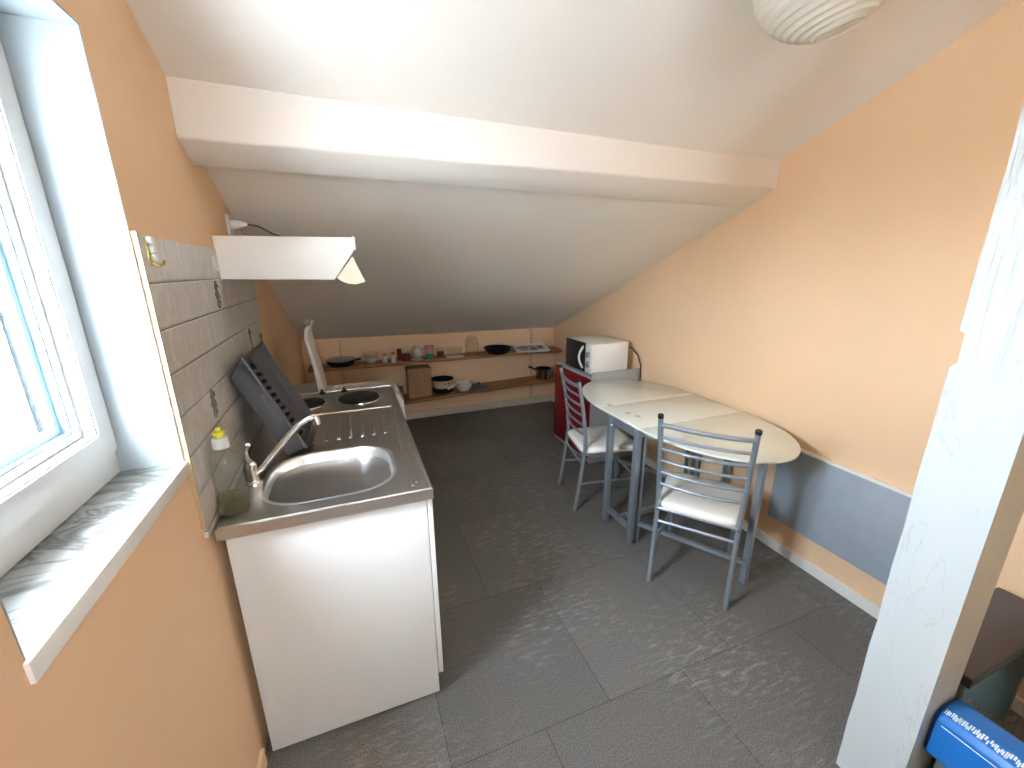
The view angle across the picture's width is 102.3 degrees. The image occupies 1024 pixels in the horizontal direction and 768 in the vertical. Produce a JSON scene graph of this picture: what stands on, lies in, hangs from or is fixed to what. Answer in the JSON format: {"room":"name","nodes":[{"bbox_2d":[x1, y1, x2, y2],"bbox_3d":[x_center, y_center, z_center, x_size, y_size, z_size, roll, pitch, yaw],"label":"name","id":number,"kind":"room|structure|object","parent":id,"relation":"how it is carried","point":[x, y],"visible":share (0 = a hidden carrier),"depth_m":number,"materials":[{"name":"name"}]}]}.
{"room":"attic kitchen","nodes":[
{"label":"attic kitchen","id":0,"kind":"room"},
{"bbox_2d":[0,0,306,767],"bbox_3d":[-0.878,-0.307,0.747,0.200,3.400,6.734,-7,17,-21],"label":"wall","id":1,"kind":"structure","parent":0,"point":[159,672],"depth_m":0.91,"materials":[{"name":"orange paint"}]},
{"bbox_2d":[0,38,120,577],"bbox_3d":[-0.869,-0.182,0.588,0.084,0.975,0.696,-6,17,-20],"label":"window","id":2,"kind":"structure","parent":1,"relation":"in","point":[50,475],"depth_m":0.80,"materials":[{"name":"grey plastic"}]},
{"bbox_2d":[0,0,183,660],"bbox_3d":[-0.797,-0.166,0.622,0.179,0.926,0.598,-6,17,-20],"label":"window reveal","id":3,"kind":"object","parent":1,"relation":"in","point":[43,45],"depth_m":0.86,"materials":[{"name":"grey paint"}]},
{"bbox_2d":[0,461,189,684],"bbox_3d":[-0.781,0.297,0.756,0.166,0.041,0.604,-6,17,-20],"label":"window sill","id":4,"kind":"structure","parent":1,"relation":"attached to","point":[50,591],"depth_m":0.69,"materials":[{"name":"stone"}]},
{"bbox_2d":[130,231,206,529],"bbox_3d":[-0.825,0.027,1.001,0.012,0.750,0.007,-6,17,-20],"label":"trim","id":5,"kind":"structure","parent":1,"relation":"attached to","point":[134,236],"depth_m":0.98,"materials":[{"name":"beige plastic"}]},
{"bbox_2d":[138,234,263,537],"bbox_3d":[-1.065,-0.116,1.582,0.015,0.775,1.279,-7,17,-21],"label":"backsplash","id":6,"kind":"structure","parent":1,"relation":"attached to","point":[208,322],"depth_m":1.24,"materials":[{"name":"tile"}]},
{"bbox_2d":[143,236,165,266],"bbox_3d":[-0.829,-0.307,0.959,0.025,0.069,0.034,-6,17,-20],"label":"wall hook","id":7,"kind":"object","parent":6,"relation":"attached to","point":[151,250],"visible":1,"depth_m":0.95,"materials":[{"name":"gold metal"}]},
{"bbox_2d":[211,256,219,273],"bbox_3d":[-1.034,-0.415,1.444,0.018,0.060,0.026,-6,17,-20],"label":"hook","id":8,"kind":"object","parent":6,"relation":"attached to","point":[215,269],"visible":1,"depth_m":1.44,"materials":[{"name":"white plastic"}]},
{"bbox_2d":[224,213,234,235],"bbox_3d":[-1.195,-0.674,1.745,0.012,0.085,0.075,-6,17,-20],"label":"power socket","id":9,"kind":"object","parent":1,"relation":"attached to","point":[228,217],"visible":0.95,"depth_m":1.72,"materials":[{"name":"white plastic"}]},
{"bbox_2d":[230,219,279,235],"bbox_3d":[-1.058,-0.672,1.812,0.292,0.086,0.041,-8,17,-25],"label":"plug","id":10,"kind":"object","parent":1,"relation":"attached to","point":[234,223],"visible":0.87,"depth_m":1.75,"materials":[{"name":"white plastic"}]},
{"bbox_2d":[257,748,266,767],"bbox_3d":[-0.166,1.681,-0.197,0.012,0.070,3.531,-7,17,-21],"label":"baseboard","id":11,"kind":"structure","parent":1,"relation":"attached to","point":[262,761],"depth_m":1.35,"materials":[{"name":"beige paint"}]},
{"bbox_2d":[212,235,364,283],"bbox_3d":[-0.946,-0.547,1.851,0.505,0.184,0.603,-6,17,-20],"label":"range hood","id":12,"kind":"object","parent":1,"relation":"attached to","point":[238,257],"visible":1,"depth_m":1.57,"materials":[{"name":"white metal"}]},
{"bbox_2d":[300,328,553,411],"bbox_3d":[-0.793,-0.400,4.611,3.600,1.500,0.200,-6,17,-20],"label":"wall","id":13,"kind":"structure","parent":0,"point":[482,370],"depth_m":4.61,"materials":[{"name":"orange paint"}]},
{"bbox_2d":[338,340,345,383],"bbox_3d":[-1.720,-0.033,4.221,0.025,0.835,0.012,-6,17,-20],"label":"upright","id":14,"kind":"object","parent":13,"relation":"attached to","point":[339,341],"visible":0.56,"depth_m":4.14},
{"bbox_2d":[308,346,561,372],"bbox_3d":[-0.707,-0.281,4.421,2.665,0.028,0.236,-6,17,-20],"label":"wall shelf","id":15,"kind":"object","parent":13,"relation":"attached to","point":[471,355],"visible":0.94,"depth_m":4.27,"materials":[{"name":"brown wood"}]},
{"bbox_2d":[326,358,360,367],"bbox_3d":[-1.667,-0.214,4.033,0.259,0.062,0.275,8,18,28],"label":"frying pan","id":16,"kind":"object","parent":15,"relation":"on","point":[349,363],"visible":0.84,"depth_m":3.95,"materials":[{"name":"black metal"}]},
{"bbox_2d":[326,356,354,362],"bbox_3d":[-1.671,-0.233,4.021,0.268,0.025,0.268,-6,17,-20],"label":"dinner plate","id":17,"kind":"object","parent":16,"relation":"in","point":[340,359],"visible":1,"depth_m":4.05,"materials":[{"name":"grey ceramic"}]},
{"bbox_2d":[362,355,378,363],"bbox_3d":[-1.411,-0.242,4.128,0.164,0.062,0.164,-6,17,-20],"label":"soup bowl","id":18,"kind":"object","parent":15,"relation":"on","point":[368,359],"visible":0.99,"depth_m":4.10,"materials":[{"name":"white ceramic"}]},
{"bbox_2d":[383,354,387,361],"bbox_3d":[-1.280,-0.264,4.164,0.054,0.084,0.054,-6,17,-20],"label":"salt shaker","id":19,"kind":"object","parent":15,"relation":"on","point":[385,359],"visible":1,"depth_m":4.15,"materials":[{"name":"white ceramic"}]},
{"bbox_2d":[391,352,395,362],"bbox_3d":[-1.194,-0.270,4.147,0.054,0.103,0.054,-6,17,-20],"label":"salt shaker","id":20,"kind":"object","parent":15,"relation":"on","point":[393,358],"visible":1,"depth_m":4.13,"materials":[{"name":"white ceramic"}]},
{"bbox_2d":[397,348,401,359],"bbox_3d":[-1.164,-0.308,4.265,0.049,0.113,0.049,-6,17,-20],"label":"tin","id":21,"kind":"object","parent":15,"relation":"on","point":[399,350],"visible":0.93,"depth_m":4.25,"materials":[{"name":"red metal"}]},
{"bbox_2d":[401,353,410,360],"bbox_3d":[-1.093,-0.279,4.246,0.103,0.066,0.103,-6,17,-20],"label":"tin","id":22,"kind":"object","parent":15,"relation":"on","point":[404,356],"visible":1,"depth_m":4.21,"materials":[{"name":"red metal"}]},
{"bbox_2d":[409,345,423,357],"bbox_3d":[-1.004,-0.341,4.332,0.105,0.137,0.123,9,18,32],"label":"teapot","id":23,"kind":"object","parent":15,"relation":"on","point":[416,351],"visible":0.96,"depth_m":4.31,"materials":[{"name":"white ceramic"}]},
{"bbox_2d":[424,345,433,358],"bbox_3d":[-0.863,-0.335,4.312,0.100,0.135,0.100,-6,17,-20],"label":"plastic cup","id":24,"kind":"object","parent":15,"relation":"on","point":[429,349],"visible":1,"depth_m":4.28,"materials":[{"name":"teal"}]},
{"bbox_2d":[426,353,433,358],"bbox_3d":[-0.862,-0.296,4.323,0.087,0.055,0.087,-6,17,-20],"label":"cup","id":25,"kind":"object","parent":15,"relation":"on","point":[428,355],"depth_m":4.29,"materials":[{"name":"teal"}]},
{"bbox_2d":[436,350,444,356],"bbox_3d":[-0.751,-0.335,4.375,0.086,0.100,0.108,11,19,35],"label":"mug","id":26,"kind":"object","parent":15,"relation":"on","point":[439,353],"visible":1,"depth_m":4.34,"materials":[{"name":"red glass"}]},
{"bbox_2d":[445,354,463,357],"bbox_3d":[-0.619,-0.302,4.417,0.180,0.012,0.125,-6,17,-20],"label":"cutting board","id":27,"kind":"object","parent":15,"relation":"on","point":[450,355],"visible":0.9,"depth_m":4.40,"materials":[{"name":"white"}]},
{"bbox_2d":[484,345,510,354],"bbox_3d":[-0.160,-0.378,4.574,0.310,0.067,0.310,-6,17,-20],"label":"serving bowl","id":28,"kind":"object","parent":15,"relation":"on","point":[491,349],"visible":1,"depth_m":4.51,"materials":[{"name":"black ceramic"}]},
{"bbox_2d":[512,343,549,352],"bbox_3d":[0.214,-0.416,4.736,0.392,0.061,0.239,-4,16,-13],"label":"serving tray","id":29,"kind":"object","parent":15,"relation":"on","point":[528,347],"visible":1,"depth_m":4.75,"materials":[{"name":"white"}]},
{"bbox_2d":[516,345,542,350],"bbox_3d":[0.207,-0.412,4.738,0.315,0.028,0.168,-4,16,-13],"label":"picture","id":30,"kind":"object","parent":29,"relation":"attached to","point":[518,347],"depth_m":4.75},
{"bbox_2d":[405,394,551,419],"bbox_3d":[-0.768,0.310,4.696,2.723,0.085,0.020,-6,17,-20],"label":"baseboard","id":31,"kind":"structure","parent":13,"relation":"attached to","point":[543,398],"depth_m":4.82,"materials":[{"name":"beige wood"}]},
{"bbox_2d":[404,373,554,404],"bbox_3d":[-0.362,0.049,4.617,1.955,0.101,0.296,-6,17,-20],"label":"wall shelf","id":32,"kind":"object","parent":13,"relation":"attached to","point":[529,380],"visible":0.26,"depth_m":4.57,"materials":[{"name":"brown wood"}]},
{"bbox_2d":[397,382,403,397],"bbox_3d":[-1.174,0.067,4.331,0.066,0.167,0.066,-6,17,-20],"label":"spice jar","id":33,"kind":"object","parent":32,"relation":"on","point":[399,384],"visible":0.59,"depth_m":4.30,"materials":[{"name":"red glass"}]},
{"bbox_2d":[405,364,431,397],"bbox_3d":[-0.992,-0.032,4.388,0.246,0.310,0.186,-6,17,-20],"label":"cardboard box","id":34,"kind":"object","parent":32,"relation":"on","point":[418,377],"visible":1,"depth_m":4.31,"materials":[{"name":"brown cardboard"}]},
{"bbox_2d":[433,387,452,393],"bbox_3d":[-0.753,0.059,4.490,0.216,0.055,0.216,-6,17,-20],"label":"pan","id":35,"kind":"object","parent":32,"relation":"on","point":[437,391],"visible":0.69,"depth_m":4.40,"materials":[{"name":"black metal"}]},
{"bbox_2d":[431,375,452,388],"bbox_3d":[-0.754,-0.016,4.469,0.240,0.098,0.240,-6,17,-20],"label":"pan","id":36,"kind":"object","parent":35,"relation":"on","point":[444,381],"visible":0.95,"depth_m":4.40,"materials":[{"name":"beige"}]},
{"bbox_2d":[447,380,472,391],"bbox_3d":[-0.572,0.030,4.480,0.296,0.098,0.198,-6,17,-20],"label":"bowl","id":37,"kind":"object","parent":32,"relation":"on","point":[461,385],"visible":1,"depth_m":4.44,"materials":[{"name":"white ceramic"}]},
{"bbox_2d":[471,382,488,388],"bbox_3d":[-0.372,0.004,4.637,0.230,0.046,0.230,-6,17,-20],"label":"lid","id":38,"kind":"object","parent":32,"relation":"on","point":[478,385],"visible":0.91,"depth_m":4.60,"materials":[{"name":"grey metal"}]},
{"bbox_2d":[528,366,551,379],"bbox_3d":[0.327,-0.146,4.843,0.286,0.163,0.193,-6,17,-20],"label":"saucepan","id":39,"kind":"object","parent":32,"relation":"on","point":[542,372],"visible":1,"depth_m":4.80,"materials":[{"name":"silver metal"}]},
{"bbox_2d":[530,328,532,396],"bbox_3d":[0.231,-0.249,4.946,0.025,0.835,0.012,-6,17,-20],"label":"upright","id":40,"kind":"object","parent":13,"relation":"attached to","point":[531,329],"visible":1,"depth_m":4.93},
{"bbox_2d":[126,0,1013,339],"bbox_3d":[0.452,-0.716,1.169,3.500,2.275,7.130,-6,17,-20],"label":"ceiling","id":41,"kind":"structure","parent":0,"point":[701,75],"depth_m":1.58,"materials":[{"name":"paint"}]},
{"bbox_2d":[166,76,779,207],"bbox_3d":[0.159,-1.012,1.805,2.737,0.317,0.212,-7,17,-21],"label":"beam","id":42,"kind":"structure","parent":41,"relation":"attached to","point":[217,125],"depth_m":1.55,"materials":[{"name":"white paint"}]},
{"bbox_2d":[752,0,886,44],"bbox_3d":[0.802,-1.056,1.026,0.354,0.329,0.354,-13,20,-38],"label":"paper lantern","id":43,"kind":"object","parent":41,"relation":"hanging from","point":[796,22],"visible":1,"depth_m":1.04,"materials":[{"name":"white paper"}]},
{"bbox_2d":[265,401,1023,767],"bbox_3d":[0.456,1.235,1.738,3.600,0.120,7.180,-6,17,-20],"label":"floor","id":44,"kind":"structure","parent":0,"point":[559,650],"depth_m":1.83,"materials":[{"name":"tile"}]},
{"bbox_2d":[226,499,443,750],"bbox_3d":[-0.773,0.659,2.005,0.620,0.862,1.335,-6,17,-20],"label":"base cabinet","id":45,"kind":"object","parent":44,"relation":"on","point":[341,615],"visible":0.67,"depth_m":1.39,"materials":[{"name":"white laminate"}]},
{"bbox_2d":[214,385,433,541],"bbox_3d":[-0.804,0.273,1.886,0.635,0.185,1.365,-6,17,-20],"label":"countertop","id":46,"kind":"structure","parent":45,"relation":"on","point":[363,455],"depth_m":1.54,"materials":[{"name":"grey metal"}]},
{"bbox_2d":[211,426,249,514],"bbox_3d":[-0.836,0.252,1.208,0.082,0.271,0.064,-6,17,-20],"label":"soap bottle","id":47,"kind":"object","parent":46,"relation":"on","point":[220,441],"visible":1,"depth_m":1.17,"materials":[{"name":"clear plastic"}]},
{"bbox_2d":[230,341,312,454],"bbox_3d":[-0.962,0.049,1.687,0.214,0.397,0.385,-6,17,-20],"label":"dish rack","id":48,"kind":"object","parent":46,"relation":"on","point":[260,379],"visible":0.93,"depth_m":1.59,"materials":[{"name":"grey plastic"}]},
{"bbox_2d":[243,414,320,486],"bbox_3d":[-0.785,0.225,1.414,0.257,0.216,0.068,-6,17,-20],"label":"tap","id":49,"kind":"object","parent":46,"relation":"on","point":[253,471],"visible":1,"depth_m":1.41,"materials":[{"name":"silver metal"}]},
{"bbox_2d":[243,443,263,486],"bbox_3d":[-0.878,0.265,1.385,0.056,0.157,0.064,-6,17,-20],"label":"handle","id":50,"kind":"object","parent":49,"relation":"attached to","point":[253,471],"depth_m":1.39,"materials":[{"name":"silver metal"}]},
{"bbox_2d":[319,389,325,394],"bbox_3d":[-1.114,0.045,2.418,0.036,0.027,0.035,-6,17,-20],"label":"hinge","id":51,"kind":"object","parent":46,"relation":"in","point":[321,392],"depth_m":2.41,"materials":[{"name":"black plastic"}]},
{"bbox_2d":[259,445,396,505],"bbox_3d":[-0.649,0.390,1.510,0.439,0.162,0.402,-6,17,-20],"label":"sink","id":52,"kind":"object","parent":46,"relation":"in","point":[308,478],"depth_m":1.52,"materials":[{"name":"silver metal"}]},
{"bbox_2d":[315,405,390,414],"bbox_3d":[-0.903,0.146,2.098,0.560,0.011,0.011,-6,17,-20],"label":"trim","id":53,"kind":"structure","parent":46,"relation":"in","point":[386,406],"depth_m":2.13,"materials":[{"name":"silver metal"}]},
{"bbox_2d":[293,319,405,418],"bbox_3d":[-1.085,0.200,2.755,0.686,1.306,0.365,-6,17,-20],"label":"stove","id":54,"kind":"object","parent":44,"relation":"on","point":[314,356],"visible":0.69,"depth_m":2.66,"materials":[{"name":"white metal"}]},
{"bbox_2d":[558,365,632,511],"bbox_3d":[0.601,0.357,2.909,0.501,0.942,0.426,-3,16,-9],"label":"dining chair","id":55,"kind":"object","parent":44,"relation":"on","point":[590,441],"visible":0.91,"depth_m":2.81,"materials":[{"name":"silver metal"}]},
{"bbox_2d":[554,361,639,463],"bbox_3d":[0.731,0.194,3.764,0.492,0.792,0.650,-6,17,-20],"label":"base cabinet","id":56,"kind":"object","parent":44,"relation":"on","point":[595,416],"visible":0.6,"depth_m":3.57,"materials":[{"name":"red laminate"}]},
{"bbox_2d":[566,335,628,375],"bbox_3d":[0.702,-0.252,3.537,0.388,0.259,0.426,-6,17,-20],"label":"microwave","id":57,"kind":"object","parent":56,"relation":"on","point":[591,354],"visible":0.91,"depth_m":3.38,"materials":[{"name":"white metal"}]},
{"bbox_2d":[628,347,640,380],"bbox_3d":[1.010,-0.111,3.487,0.167,0.424,0.036,9,18,29],"label":"power cable","id":58,"kind":"object","parent":57,"relation":"attached to","point":[628,347],"visible":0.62,"depth_m":3.44,"materials":[{"name":"black plastic"}]},
{"bbox_2d":[582,379,800,584],"bbox_3d":[0.985,0.517,2.677,0.770,0.751,1.538,-6,17,-20],"label":"dining table","id":59,"kind":"object","parent":44,"relation":"on","point":[633,406],"visible":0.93,"depth_m":2.40,"materials":[{"name":"white glass"}]},
{"bbox_2d":[646,413,762,609],"bbox_3d":[0.987,0.568,2.145,0.426,0.942,0.501,9,18,30],"label":"dining chair","id":60,"kind":"object","parent":44,"relation":"on","point":[718,503],"visible":1,"depth_m":2.00,"materials":[{"name":"silver metal"}]},
{"bbox_2d":[836,105,1023,767],"bbox_3d":[1.172,-0.021,0.977,0.153,2.700,0.153,-6,17,-20],"label":"wooden post","id":61,"kind":"object","parent":44,"relation":"on","point":[966,508],"visible":0.97,"depth_m":1.04,"materials":[{"name":"paint"}]},
{"bbox_2d":[933,760,945,767],"bbox_3d":[1.439,1.255,0.932,0.176,0.262,0.716,-6,17,-20],"label":"crate","id":62,"kind":"object","parent":44,"relation":"on","point":[937,764],"visible":0.02,"depth_m":1.19,"materials":[{"name":"grey"}]},
{"bbox_2d":[924,697,1023,767],"bbox_3d":[1.377,1.069,0.827,0.116,0.154,0.799,-6,17,-20],"label":"case","id":63,"kind":"object","parent":62,"relation":"on","point":[959,735],"visible":1,"depth_m":1.10,"materials":[{"name":"blue plastic"}]},
{"bbox_2d":[928,587,1023,767],"bbox_3d":[1.565,1.020,1.420,0.587,0.452,0.166,-6,17,-20],"label":"bench","id":64,"kind":"object","parent":44,"relation":"on","point":[993,674],"visible":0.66,"depth_m":1.39,"materials":[{"name":"grey"}]},
{"bbox_2d":[553,0,1023,699],"bbox_3d":[1.739,-0.596,1.720,0.200,3.400,6.736,-6,17,-19],"label":"wall","id":65,"kind":"structure","parent":0,"point":[828,311],"depth_m":1.92,"materials":[{"name":"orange paint"}]},
{"bbox_2d":[552,396,1023,717],"bbox_3d":[1.650,1.024,2.133,0.014,0.058,6.732,-6,17,-19],"label":"baseboard","id":66,"kind":"structure","parent":65,"relation":"attached to","point":[1017,706],"depth_m":2.17,"materials":[{"name":"white paint"}]},
{"bbox_2d":[768,449,912,584],"bbox_3d":[1.659,0.654,1.978,0.025,0.464,0.871,-6,17,-19],"label":"wall panel","id":67,"kind":"object","parent":65,"relation":"attached to","point":[857,517],"visible":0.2,"depth_m":2.03,"materials":[{"name":"grey paint"}]},
{"label":"outside","id":68,"kind":"structure","parent":0,"visible":0},
{"bbox_3d":[-24.456,6.762,8.722,39.050,0.200,90.000,-6,17,-20],"label":"ground","id":69,"kind":"structure","parent":68,"visible":0},
{"bbox_2d":[0,298,37,454],"bbox_3d":[-15.105,1.029,12.012,2.350,8.950,28.200,-6,17,-20],"label":"building","id":70,"kind":"structure","parent":69,"relation":"on","point":[17,426],"depth_m":11.41,"materials":[{"name":"white"}]},
{"bbox_2d":[0,312,44,433],"bbox_3d":[-7.924,2.755,7.130,0.240,8.160,1.375,-6,17,-20],"label":"pole","id":71,"kind":"object","parent":69,"relation":"on","point":[4,322],"visible":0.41,"depth_m":6.84,"materials":[{"name":"white metal"}]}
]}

